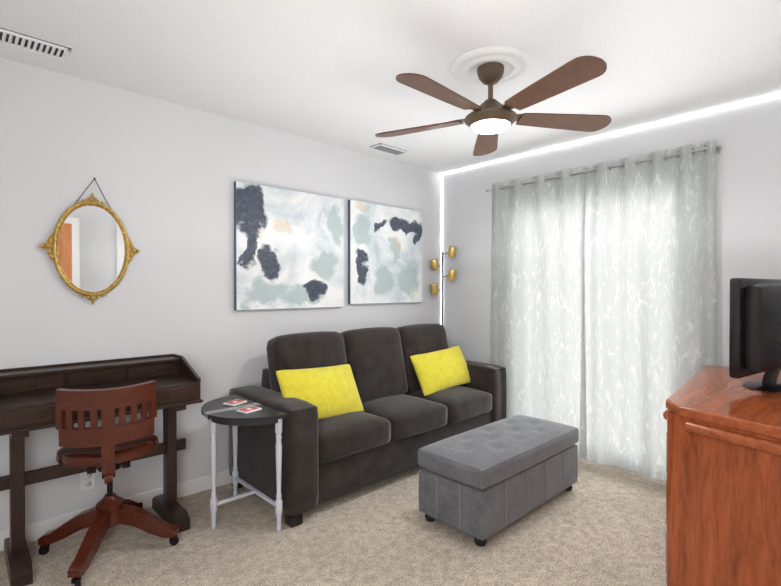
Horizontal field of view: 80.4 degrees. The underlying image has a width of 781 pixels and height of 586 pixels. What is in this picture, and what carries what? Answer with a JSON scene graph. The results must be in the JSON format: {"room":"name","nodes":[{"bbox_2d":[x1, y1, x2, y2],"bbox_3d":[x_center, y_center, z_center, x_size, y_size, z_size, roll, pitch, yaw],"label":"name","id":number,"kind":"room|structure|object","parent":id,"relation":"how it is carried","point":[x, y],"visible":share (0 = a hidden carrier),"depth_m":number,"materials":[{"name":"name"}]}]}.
{"room":"living room","nodes":[
{"label":"living room","id":0,"kind":"room"},
{"bbox_2d":[0,57,440,531],"bbox_3d":[-1.066,0.045,3.181,4.500,2.440,0.120,0,1,-43],"label":"wall","id":1,"kind":"structure","parent":0,"point":[166,174],"depth_m":2.77,"materials":[{"name":"paint"}]},
{"bbox_2d":[80,472,95,491],"bbox_3d":[-1.663,1.021,2.540,0.072,0.115,0.010,0,1,-43],"label":"electrical outlet plate","id":2,"kind":"object","parent":1,"relation":"attached to","point":[87,481],"visible":0.92,"depth_m":2.54,"materials":[{"name":"white plastic"}]},
{"bbox_2d":[39,178,139,304],"bbox_3d":[-1.636,-0.290,2.537,0.476,0.700,0.024,0,1,-43],"label":"oval mirror","id":3,"kind":"object","parent":1,"relation":"attached to","point":[89,248],"visible":0.92,"depth_m":2.53,"materials":[{"name":"gold"},{"name":"mirror glass"}]},
{"bbox_2d":[0,469,231,550],"bbox_3d":[-1.020,1.218,3.142,4.200,0.095,0.014,0,1,-43],"label":"baseboard","id":4,"kind":"structure","parent":1,"relation":"attached to","point":[35,531],"depth_m":2.72,"materials":[{"name":"white wood"}]},
{"bbox_2d":[234,181,343,309],"bbox_3d":[-0.713,-0.324,3.402,0.900,0.865,0.035,0,1,-43],"label":"picture","id":5,"kind":"object","parent":1,"relation":"attached to","point":[288,249],"visible":0.96,"depth_m":3.34,"materials":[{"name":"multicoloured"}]},
{"bbox_2d":[348,199,421,303],"bbox_3d":[-0.025,-0.342,4.047,0.857,0.850,0.035,0,1,-43],"label":"picture","id":6,"kind":"object","parent":1,"relation":"attached to","point":[384,253],"visible":0.94,"depth_m":3.99,"materials":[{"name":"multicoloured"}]},
{"bbox_2d":[0,457,666,585],"bbox_3d":[0.104,1.301,1.944,4.500,0.050,3.600,0,1,-43],"label":"floor","id":7,"kind":"structure","parent":0,"point":[600,525],"depth_m":2.33,"materials":[{"name":"carpet"}]},
{"bbox_2d":[0,354,202,585],"bbox_3d":[-1.483,0.821,2.372,0.885,0.902,0.453,0,1,-43],"label":"desk","id":8,"kind":"object","parent":7,"relation":"on","point":[27,399],"visible":0.85,"depth_m":2.31,"materials":[{"name":"brown wood"}]},
{"bbox_2d":[38,380,178,585],"bbox_3d":[-1.383,0.843,2.277,0.530,0.859,0.502,0,1,39],"label":"desk chair","id":9,"kind":"object","parent":7,"relation":"on","point":[108,448],"visible":1,"depth_m":2.12,"materials":[{"name":"brown wood"}]},
{"bbox_2d":[201,395,286,531],"bbox_3d":[-0.875,0.948,2.572,0.310,0.646,0.620,0,1,-43],"label":"side table","id":10,"kind":"object","parent":7,"relation":"on","point":[234,411],"visible":1,"depth_m":2.48,"materials":[{"name":"grey wood"}]},
{"bbox_2d":[229,324,505,527],"bbox_3d":[-0.044,0.763,3.468,2.103,0.999,0.810,0,1,-43],"label":"sofa","id":11,"kind":"object","parent":7,"relation":"on","point":[362,407],"visible":1,"depth_m":3.04,"materials":[{"name":"black fabric"}]},
{"bbox_2d":[430,246,456,324],"bbox_3d":[0.501,0.399,4.411,0.212,1.711,0.210,0,1,-43],"label":"lamp","id":12,"kind":"object","parent":7,"relation":"on","point":[451,275],"visible":0.88,"depth_m":4.38,"materials":[{"name":"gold metal"}]},
{"bbox_2d":[418,415,578,546],"bbox_3d":[0.683,1.055,2.787,1.060,0.427,0.460,0,1,-43],"label":"ottoman","id":13,"kind":"object","parent":7,"relation":"on","point":[481,484],"visible":1,"depth_m":2.52,"materials":[{"name":"fabric"}]},
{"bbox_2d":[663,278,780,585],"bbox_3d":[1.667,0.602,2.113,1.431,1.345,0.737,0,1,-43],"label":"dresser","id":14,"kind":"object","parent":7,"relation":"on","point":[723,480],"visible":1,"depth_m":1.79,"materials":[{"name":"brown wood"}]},
{"bbox_2d":[729,278,780,391],"bbox_3d":[1.835,0.187,2.166,0.695,0.515,0.288,0,1,-43],"label":"tv monitor","id":15,"kind":"object","parent":14,"relation":"on","point":[755,303],"depth_m":2.01,"materials":[{"name":"black plastic"}]},
{"bbox_2d":[0,0,780,172],"bbox_3d":[0.104,-1.189,1.923,4.500,0.050,3.600,0,1,-43],"label":"ceiling","id":16,"kind":"structure","parent":0,"point":[327,71],"depth_m":2.27,"materials":[{"name":"paint"}]},
{"bbox_2d":[0,28,70,60],"bbox_3d":[-1.693,-1.158,2.130,0.350,0.015,0.140,0,1,-43],"label":"ceiling vent","id":17,"kind":"object","parent":16,"relation":"in","point":[30,43],"visible":0.96,"depth_m":2.15,"materials":[{"name":"grey metal"}]},
{"bbox_2d":[369,143,406,155],"bbox_3d":[-0.017,-1.172,3.763,0.300,0.015,0.130,0,1,-43],"label":"ceiling vent","id":18,"kind":"object","parent":16,"relation":"in","point":[388,149],"visible":0.98,"depth_m":3.74,"materials":[{"name":"grey metal"}]},
{"bbox_2d":[375,46,610,155],"bbox_3d":[0.483,-1.002,2.340,1.230,0.331,1.272,0,1,-43],"label":"ceiling fan","id":19,"kind":"object","parent":16,"relation":"hanging from","point":[489,119],"visible":1,"depth_m":2.29,"materials":[{"name":"brown wood"}]},
{"bbox_2d":[443,95,780,371],"bbox_3d":[1.680,0.043,3.411,0.120,2.440,3.600,0,1,-43],"label":"wall","id":20,"kind":"structure","parent":0,"point":[747,136],"depth_m":3.05,"materials":[{"name":"paint"}]},
{"bbox_2d":[485,140,721,480],"bbox_3d":[1.454,0.142,3.503,0.083,2.205,1.744,0,1,-43],"label":"curtains","id":21,"kind":"object","parent":20,"relation":"attached to","point":[603,328],"visible":0.92,"depth_m":3.35,"materials":[{"name":"white fabric"}]},
{"bbox_2d":[441,92,780,324],"bbox_3d":[1.629,-0.401,3.367,0.010,1.550,3.290,0,1,-43],"label":"strip light","id":22,"kind":"object","parent":20,"relation":"attached to","point":[687,115],"visible":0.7,"depth_m":3.52,"materials":[{"name":"white plastic"}]}
]}

